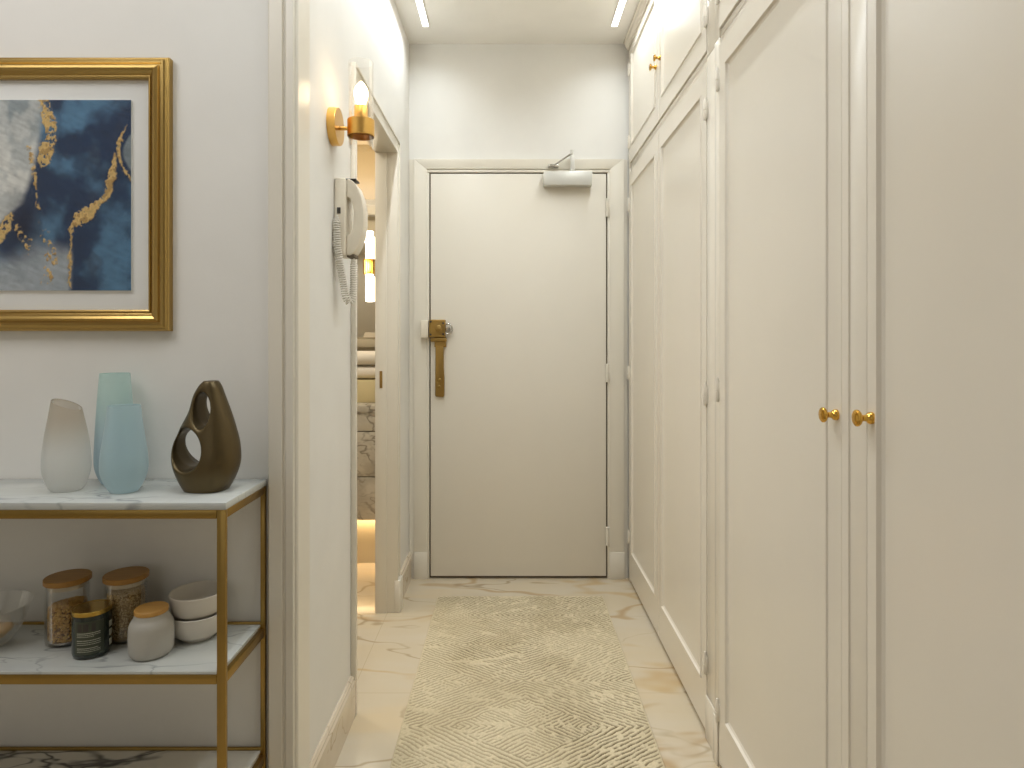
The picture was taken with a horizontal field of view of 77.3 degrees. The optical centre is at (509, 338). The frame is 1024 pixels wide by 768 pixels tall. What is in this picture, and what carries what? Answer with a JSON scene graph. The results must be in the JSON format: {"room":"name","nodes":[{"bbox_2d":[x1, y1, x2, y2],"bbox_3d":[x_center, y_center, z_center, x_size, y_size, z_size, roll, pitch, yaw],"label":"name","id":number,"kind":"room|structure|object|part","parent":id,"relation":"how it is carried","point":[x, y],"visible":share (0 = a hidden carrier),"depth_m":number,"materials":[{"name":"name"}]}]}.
{"room":"apartment entrance hallway","nodes":[
{"label":"apartment entrance hallway","id":0,"kind":"room"},
{"bbox_2d":[0,0,310,767],"bbox_3d":[-1.603,-0.142,1.570,2.195,2.685,0.120,0,0,0],"label":"wall","id":1,"kind":"structure","parent":0,"point":[218,49],"depth_m":1.51,"materials":[{"name":"paint"}]},
{"bbox_2d":[0,57,172,330],"bbox_3d":[-1.109,-0.338,1.495,0.630,0.638,0.029,0,0,0],"label":"framed picture","id":2,"kind":"object","parent":1,"relation":"attached to","point":[86,143],"visible":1,"depth_m":1.50},
{"bbox_2d":[0,100,130,290],"bbox_3d":[-1.109,-0.337,1.498,0.445,0.446,0.002,0,0,0],"label":"painting","id":3,"kind":"object","parent":2,"relation":"attached to","point":[65,165],"depth_m":1.50},
{"bbox_2d":[268,0,309,767],"bbox_3d":[-0.530,-0.142,1.538,0.071,2.685,0.093,0,0,0],"label":"trim","id":4,"kind":"structure","parent":1,"relation":"attached to","point":[288,20],"depth_m":1.50,"materials":[{"name":"paint"}]},
{"bbox_2d":[311,0,408,758],"bbox_3d":[-0.545,-0.142,2.425,0.080,2.685,1.590,0,0,0],"label":"wall","id":5,"kind":"structure","parent":0,"point":[371,34],"depth_m":1.86,"materials":[{"name":"paint"}]},
{"bbox_2d":[310,676,354,767],"bbox_3d":[-0.497,1.135,1.810,0.015,0.130,0.448,0,0,0],"label":"baseboard","id":6,"kind":"structure","parent":5,"relation":"attached to","point":[327,752],"depth_m":1.82,"materials":[{"name":"wood"}]},
{"bbox_2d":[332,178,367,304],"bbox_3d":[-0.463,-0.282,1.868,0.086,0.366,0.109,0,0,0],"label":"phone","id":7,"kind":"object","parent":5,"relation":"attached to","point":[348,243],"visible":1,"depth_m":1.85,"materials":[{"name":"beige plastic"}]},
{"bbox_3d":[-0.474,-0.227,1.849,0.027,0.257,0.083,0,0,41],"label":"coiled cord","id":8,"kind":"part","parent":7,"relation":"part of","materials":[{"name":"white plastic"}]},
{"bbox_2d":[326,81,374,145],"bbox_3d":[-0.444,-0.662,1.815,0.122,0.241,0.106,0,0,0],"label":"wall sconce","id":9,"kind":"object","parent":5,"relation":"attached to","point":[361,127],"visible":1,"depth_m":1.80,"materials":[{"name":"gold metal"}]},
{"bbox_3d":[-0.456,-0.597,1.815,0.050,0.011,0.011,0,0,0],"label":"arm","id":10,"kind":"part","parent":9,"relation":"part of","materials":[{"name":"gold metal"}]},
{"bbox_2d":[354,104,367,116],"bbox_3d":[-0.421,-0.629,1.815,0.039,0.062,0.039,0,0,0],"label":"bulb socket","id":11,"kind":"object","parent":9,"relation":"attached to","point":[359,109],"depth_m":1.80,"materials":[{"name":"gold metal"}]},
{"bbox_3d":[-0.421,-0.696,1.815,0.040,0.070,0.040,0,0,0],"label":"bulb","id":12,"kind":"part","parent":9,"relation":"part of","materials":[{"name":"white glass"}]},
{"bbox_2d":[351,62,402,715],"bbox_3d":[-0.534,0.159,2.453,0.110,2.082,0.838,0,0,0],"label":"door frame","id":13,"kind":"structure","parent":5,"relation":"attached to","point":[386,145],"depth_m":2.80,"materials":[{"name":"paint"}]},
{"bbox_3d":[-0.562,0.177,2.799,0.012,0.075,0.004,0,0,0],"label":"strike plate","id":14,"kind":"part","parent":13,"relation":"part of","materials":[{"name":"gold metal"}]},
{"bbox_2d":[401,552,411,598],"bbox_3d":[-0.497,1.135,3.046,0.015,0.130,0.347,0,0,0],"label":"baseboard","id":15,"kind":"structure","parent":5,"relation":"attached to","point":[406,570],"depth_m":3.08,"materials":[{"name":"wood"}]},
{"bbox_2d":[357,140,369,144],"bbox_3d":[-1.393,-1.220,2.790,1.615,0.040,2.320,0,0,0],"label":"ceiling","id":16,"kind":"structure","parent":0,"point":[358,141],"depth_m":3.93,"materials":[{"name":"paint"}]},
{"bbox_2d":[357,145,374,350],"bbox_3d":[-1.393,-0.142,4.000,1.615,2.685,0.100,0,0,0],"label":"wall","id":17,"kind":"structure","parent":0,"point":[365,153],"depth_m":3.95,"materials":[{"name":"paint"}]},
{"bbox_2d":[357,220,374,346],"bbox_3d":[-1.030,-0.340,3.924,0.740,0.780,0.048,0,0,0],"label":"bathroom mirror","id":18,"kind":"object","parent":17,"relation":"attached to","point":[365,310],"visible":0.02,"depth_m":3.94,"materials":[{"name":"mirror"}]},
{"bbox_2d":[363,231,374,301],"bbox_3d":[-0.846,-0.439,3.883,0.076,0.428,0.102,0,0,0],"label":"tube light","id":19,"kind":"object","parent":18,"relation":"attached to","point":[369,262],"visible":0.95,"depth_m":3.85,"materials":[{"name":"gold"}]},
{"bbox_2d":[367,207,374,216],"bbox_3d":[-1.393,-0.761,3.805,1.615,0.013,0.290,0,0,0],"label":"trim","id":20,"kind":"structure","parent":17,"relation":"attached to","point":[371,210],"depth_m":3.79,"materials":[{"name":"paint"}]},
{"bbox_2d":[394,0,638,43],"bbox_3d":[-0.695,-1.535,0.900,4.010,0.100,6.400,0,0,0],"label":"ceiling","id":21,"kind":"structure","parent":0,"point":[450,21],"depth_m":2.98,"materials":[{"name":"paint"}]},
{"bbox_2d":[415,0,429,26],"bbox_3d":[-0.396,-1.482,1.865,0.034,0.006,2.336,0,0,0],"label":"recessed light","id":22,"kind":"object","parent":21,"relation":"in","point":[419,3],"visible":1,"depth_m":2.91,"materials":[{"name":"paint"}]},
{"bbox_2d":[611,0,626,26],"bbox_3d":[0.496,-1.482,1.865,0.034,0.006,2.336,0,0,0],"label":"recessed light","id":23,"kind":"object","parent":21,"relation":"in","point":[621,4],"visible":1,"depth_m":2.90,"materials":[{"name":"paint"}]},
{"bbox_2d":[409,44,628,577],"bbox_3d":[0.305,-0.142,3.280,1.810,2.685,0.120,0,0,0],"label":"wall","id":24,"kind":"structure","parent":0,"point":[467,101],"depth_m":3.22,"materials":[{"name":"paint"}]},
{"bbox_2d":[420,150,609,576],"bbox_3d":[0.031,0.132,3.184,0.946,2.133,0.072,0,0,0],"label":"door","id":25,"kind":"structure","parent":24,"relation":"in","point":[516,328],"depth_m":3.20,"materials":[{"name":"paint"}]},
{"bbox_3d":[-0.347,0.163,3.192,0.047,0.255,0.017,0,0,0],"label":"pull plate","id":26,"kind":"part","parent":25,"relation":"part of","materials":[{"name":"gold metal"}]},
{"bbox_3d":[0.265,-0.890,3.173,0.092,0.062,0.009,0,0,9],"label":"closer rod","id":27,"kind":"part","parent":25,"relation":"part of","materials":[{"name":"metal"}]},
{"bbox_3d":[0.312,-0.880,3.172,0.032,0.109,0.032,0,0,0],"label":"closer arm","id":28,"kind":"part","parent":25,"relation":"part of","materials":[{"name":"silver metal"}]},
{"bbox_2d":[409,159,626,578],"bbox_3d":[0.044,0.150,3.208,1.095,2.100,0.024,0,0,0],"label":"door frame","id":29,"kind":"structure","parent":24,"relation":"attached to","point":[420,170],"depth_m":3.20,"materials":[{"name":"paint"}]},
{"bbox_2d":[335,563,721,767],"bbox_3d":[-0.695,1.240,0.900,4.010,0.080,6.400,0,0,0],"label":"floor","id":30,"kind":"structure","parent":0,"point":[390,646],"depth_m":2.40,"materials":[{"name":"stone"}]},
{"bbox_2d":[0,479,266,767],"bbox_3d":[-1.165,0.764,1.397,1.191,0.871,0.221,0,0,0],"label":"console table","id":31,"kind":"object","parent":30,"relation":"on","point":[26,654],"visible":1,"depth_m":1.35,"materials":[{"name":"white stone"}]},
{"bbox_2d":[41,399,91,492],"bbox_3d":[-0.966,0.230,1.396,0.092,0.199,0.092,0,0,0],"label":"vase","id":32,"kind":"object","parent":31,"relation":"on","point":[66,457],"visible":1,"depth_m":1.37,"materials":[{"name":"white glass"}]},
{"bbox_2d":[42,569,91,592],"bbox_3d":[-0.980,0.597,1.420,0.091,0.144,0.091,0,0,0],"label":"lid","id":33,"kind":"object","parent":31,"relation":"on","point":[72,579],"visible":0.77,"depth_m":1.40,"materials":[{"name":"wood"}]},
{"bbox_2d":[47,596,87,644],"bbox_3d":[-0.979,0.621,1.420,0.076,0.085,0.077,0,0,0],"label":"grain","id":34,"kind":"object","parent":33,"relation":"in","point":[59,616],"visible":0.67,"depth_m":1.39,"materials":[{"name":"brown food"}]},
{"bbox_2d":[71,599,112,658],"bbox_3d":[-0.890,0.619,1.365,0.075,0.099,0.075,0,0,0],"label":"candle","id":35,"kind":"object","parent":31,"relation":"on","point":[91,621],"visible":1,"depth_m":1.34,"materials":[{"name":"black glass"}]},
{"bbox_3d":[-0.890,0.575,1.365,0.075,0.010,0.075,0,0,0],"label":"lid","id":36,"kind":"part","parent":35,"relation":"part of","materials":[{"name":"gold metal"}]},
{"bbox_3d":[-0.854,0.626,1.370,0.001,0.051,0.011,0,0,-8],"label":"printed panel","id":37,"kind":"part","parent":35,"relation":"part of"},
{"bbox_2d":[93,372,132,483],"bbox_3d":[-0.903,0.203,1.466,0.083,0.251,0.083,0,0,0],"label":"vase","id":38,"kind":"object","parent":31,"relation":"on","point":[113,388],"visible":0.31,"depth_m":1.44,"materials":[{"name":"teal glass"}]},
{"bbox_2d":[99,404,148,493],"bbox_3d":[-0.832,0.236,1.382,0.092,0.186,0.092,0,0,0],"label":"vase","id":39,"kind":"object","parent":31,"relation":"on","point":[123,459],"visible":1,"depth_m":1.35,"materials":[{"name":"blue glass"}]},
{"bbox_2d":[102,566,148,589],"bbox_3d":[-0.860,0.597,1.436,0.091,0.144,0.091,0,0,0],"label":"lid","id":40,"kind":"object","parent":31,"relation":"on","point":[133,576],"visible":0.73,"depth_m":1.42,"materials":[{"name":"wood"}]},
{"bbox_2d":[106,585,145,641],"bbox_3d":[-0.860,0.611,1.436,0.075,0.105,0.076,0,0,0],"label":"flakes","id":41,"kind":"object","parent":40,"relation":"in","point":[125,601],"visible":0.65,"depth_m":1.41,"materials":[{"name":"brown food"}]},
{"bbox_2d":[0,625,259,673],"bbox_3d":[-1.165,0.672,1.393,1.164,0.006,0.212,0,0,0],"label":"shelf","id":42,"kind":"object","parent":31,"relation":"attached to","point":[25,649],"depth_m":1.34,"materials":[{"name":"stone"}]},
{"bbox_2d":[0,751,259,767],"bbox_3d":[-1.165,0.967,1.393,1.164,0.006,0.212,0,0,0],"label":"shelf","id":43,"kind":"object","parent":31,"relation":"attached to","point":[8,759],"depth_m":1.47,"materials":[{"name":"stone"}]},
{"bbox_3d":[-1.165,0.353,1.396,1.187,0.018,0.218,0,0,0],"label":"rail","id":44,"kind":"part","parent":31,"relation":"part of","materials":[{"name":"gold metal"}]},
{"bbox_3d":[-1.165,0.679,1.396,1.187,0.031,0.218,0,0,0],"label":"shelf rail","id":45,"kind":"part","parent":31,"relation":"part of","materials":[{"name":"gold metal"}]},
{"bbox_3d":[-1.165,0.974,1.396,1.187,0.032,0.218,0,0,0],"label":"rail","id":46,"kind":"part","parent":31,"relation":"part of","materials":[{"name":"gold metal"}]},
{"bbox_2d":[127,601,174,660],"bbox_3d":[-0.762,0.620,1.362,0.088,0.098,0.088,0,0,0],"label":"ceramic jar","id":47,"kind":"object","parent":31,"relation":"on","point":[151,630],"visible":1,"depth_m":1.33,"materials":[{"name":"white ceramic"}]},
{"bbox_3d":[-0.762,0.576,1.362,0.066,0.010,0.066,0,0,0],"label":"lid","id":48,"kind":"part","parent":47,"relation":"part of","materials":[{"name":"brown wood"}]},
{"bbox_2d":[170,612,216,642],"bbox_3d":[-0.702,0.640,1.442,0.118,0.058,0.118,0,0,0],"label":"bowl","id":49,"kind":"object","parent":31,"relation":"on","point":[204,629],"visible":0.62,"depth_m":1.39,"materials":[{"name":"white ceramic"}]},
{"bbox_2d":[168,580,216,621],"bbox_3d":[-0.702,0.594,1.442,0.118,0.058,0.118,0,0,0],"label":"bowl","id":50,"kind":"object","parent":49,"relation":"on","point":[194,601],"visible":0.81,"depth_m":1.41,"materials":[{"name":"white ceramic"}]},
{"bbox_2d":[171,380,240,493],"bbox_3d":[-0.663,0.210,1.399,0.144,0.238,0.104,0,0,0],"label":"sculpture","id":51,"kind":"object","parent":31,"relation":"on","point":[217,468],"visible":1,"depth_m":1.37,"materials":[{"name":"brown ceramic"}]},
{"bbox_3d":[-0.580,0.772,1.292,0.018,0.856,0.010,0,0,0],"label":"leg","id":52,"kind":"part","parent":31,"relation":"part of","materials":[{"name":"gold metal"}]},
{"bbox_3d":[-0.577,0.772,1.500,0.011,0.856,0.012,0,0,0],"label":"leg","id":53,"kind":"part","parent":31,"relation":"part of","materials":[{"name":"gold metal"}]},
{"bbox_3d":[-1.150,0.625,1.395,0.184,0.087,0.184,0,0,0],"label":"glass bowl","id":54,"kind":"object","parent":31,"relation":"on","visible":0},
{"bbox_2d":[0,622,13,637],"bbox_3d":[-1.107,0.634,1.390,0.052,0.032,0.044,0,0,0],"label":"snacks","id":55,"kind":"object","parent":54,"relation":"in","point":[5,627],"visible":1,"depth_m":1.39,"materials":[{"name":"brown food"}]},
{"bbox_2d":[357,403,374,562],"bbox_3d":[-1.024,0.775,3.660,0.873,0.850,0.576,0,0,0],"label":"vanity unit","id":56,"kind":"object","parent":30,"relation":"on","point":[365,411],"visible":0.02,"depth_m":3.38,"materials":[{"name":"stone"}]},
{"bbox_3d":[-1.018,0.844,3.389,0.863,0.225,0.018,0,0,0],"label":"drawer","id":57,"kind":"part","parent":56,"relation":"part of","materials":[{"name":"stone"}]},
{"bbox_3d":[-1.018,0.609,3.389,0.863,0.235,0.018,0,0,0],"label":"drawer","id":58,"kind":"part","parent":56,"relation":"part of","materials":[{"name":"stone"}]},
{"bbox_3d":[-1.018,0.437,3.389,0.863,0.098,0.018,0,0,0],"label":"drawer","id":59,"kind":"part","parent":56,"relation":"part of","materials":[{"name":"stone"}]},
{"bbox_2d":[357,403,374,412],"bbox_3d":[-1.024,0.369,3.660,0.873,0.038,0.576,0,0,0],"label":"countertop","id":60,"kind":"structure","parent":56,"relation":"on","point":[361,407],"depth_m":3.37,"materials":[{"name":"stone"}]},
{"bbox_2d":[357,379,374,402],"bbox_3d":[-0.807,0.289,3.660,0.215,0.122,0.280,0,0,0],"label":"storage box","id":61,"kind":"object","parent":60,"relation":"on","point":[365,387],"visible":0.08,"depth_m":3.52,"materials":[{"name":"beige"}]},
{"bbox_2d":[357,365,374,378],"bbox_3d":[-0.812,0.188,3.655,0.225,0.075,0.195,0,0,0],"label":"folded towel","id":62,"kind":"object","parent":61,"relation":"on","point":[363,371],"visible":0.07,"depth_m":3.56,"materials":[{"name":"white fabric"}]},
{"bbox_2d":[357,351,374,364],"bbox_3d":[-0.812,0.108,3.655,0.225,0.080,0.208,0,0,0],"label":"folded towel","id":63,"kind":"object","parent":62,"relation":"on","point":[363,357],"visible":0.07,"depth_m":3.56,"materials":[{"name":"white fabric"}]},
{"bbox_2d":[390,596,664,767],"bbox_3d":[0.050,1.194,1.968,0.770,0.011,1.995,0,0,0],"label":"rug","id":64,"kind":"object","parent":30,"relation":"on","point":[500,681],"visible":1,"depth_m":2.16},
{"bbox_2d":[628,48,714,751],"bbox_3d":[0.897,0.177,2.518,0.625,2.046,1.363,0,0,0],"label":"wardrobe","id":65,"kind":"object","parent":30,"relation":"on","point":[671,200],"visible":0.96,"depth_m":2.30,"materials":[{"name":"paint"}]},
{"bbox_3d":[0.600,0.181,2.856,0.020,2.008,0.612,0,0,0],"label":"door","id":66,"kind":"part","parent":65,"relation":"part of","materials":[{"name":"paint"}]},
{"bbox_2d":[623,0,714,168],"bbox_3d":[0.887,-1.165,2.518,0.644,0.637,1.363,0,0,0],"label":"upper cabinet","id":67,"kind":"object","parent":65,"relation":"on","point":[668,43],"visible":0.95,"depth_m":2.50,"materials":[{"name":"paint"}]},
{"bbox_3d":[0.582,-1.462,2.518,0.026,0.044,1.363,0,0,0],"label":"cornice","id":68,"kind":"part","parent":67,"relation":"part of","materials":[{"name":"paint"}]},
{"bbox_3d":[0.600,-1.149,2.856,0.020,0.559,0.612,0,0,0],"label":"door","id":69,"kind":"part","parent":67,"relation":"part of","materials":[{"name":"paint"}]},
{"bbox_3d":[0.580,-1.100,2.590,0.029,0.028,0.028,0,0,0],"label":"knob","id":70,"kind":"part","parent":67,"relation":"part of","materials":[{"name":"gold metal"}]},
{"bbox_3d":[0.580,-1.105,2.515,0.029,0.028,0.028,0,0,0],"label":"knob","id":71,"kind":"part","parent":67,"relation":"part of","materials":[{"name":"gold metal"}]},
{"bbox_3d":[0.600,-1.149,2.239,0.020,0.559,0.611,0,0,0],"label":"door","id":72,"kind":"part","parent":67,"relation":"part of","materials":[{"name":"paint"}]},
{"bbox_3d":[0.600,0.181,2.239,0.020,2.008,0.611,0,0,0],"label":"door","id":73,"kind":"part","parent":65,"relation":"part of","materials":[{"name":"paint"}]},
{"bbox_2d":[713,0,1023,767],"bbox_3d":[0.883,0.177,1.083,0.651,2.046,1.504,0,0,0],"label":"wardrobe","id":74,"kind":"object","parent":30,"relation":"on","point":[869,154],"visible":1,"depth_m":1.03,"materials":[{"name":"paint"}]},
{"bbox_2d":[715,0,746,42],"bbox_3d":[0.883,-1.165,1.083,0.651,0.637,1.504,0,0,0],"label":"upper cabinet","id":75,"kind":"object","parent":74,"relation":"on","point":[726,11],"visible":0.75,"depth_m":1.75,"materials":[{"name":"paint"}]},
{"bbox_3d":[0.593,-1.149,1.462,0.020,0.559,0.661,0,0,0],"label":"door","id":76,"kind":"part","parent":75,"relation":"part of","materials":[{"name":"paint"}]},
{"bbox_3d":[0.593,0.181,1.462,0.020,2.008,0.661,0,0,0],"label":"door","id":77,"kind":"part","parent":74,"relation":"part of","materials":[{"name":"paint"}]},
{"bbox_3d":[0.598,0.177,1.083,0.020,2.046,1.504,0,0,0],"label":"frame","id":78,"kind":"part","parent":74,"relation":"part of","materials":[{"name":"paint"}]},
{"bbox_3d":[0.573,0.136,1.148,0.029,0.028,0.028,0,0,0],"label":"knob","id":79,"kind":"part","parent":74,"relation":"part of","materials":[{"name":"gold metal"}]},
{"bbox_3d":[0.573,0.128,1.036,0.029,0.028,0.028,0,0,0],"label":"knob","id":80,"kind":"part","parent":74,"relation":"part of","materials":[{"name":"gold metal"}]},
{"bbox_3d":[0.593,0.181,0.722,0.020,2.008,0.658,0,0,0],"label":"door","id":81,"kind":"part","parent":74,"relation":"part of","materials":[{"name":"paint"}]}
]}

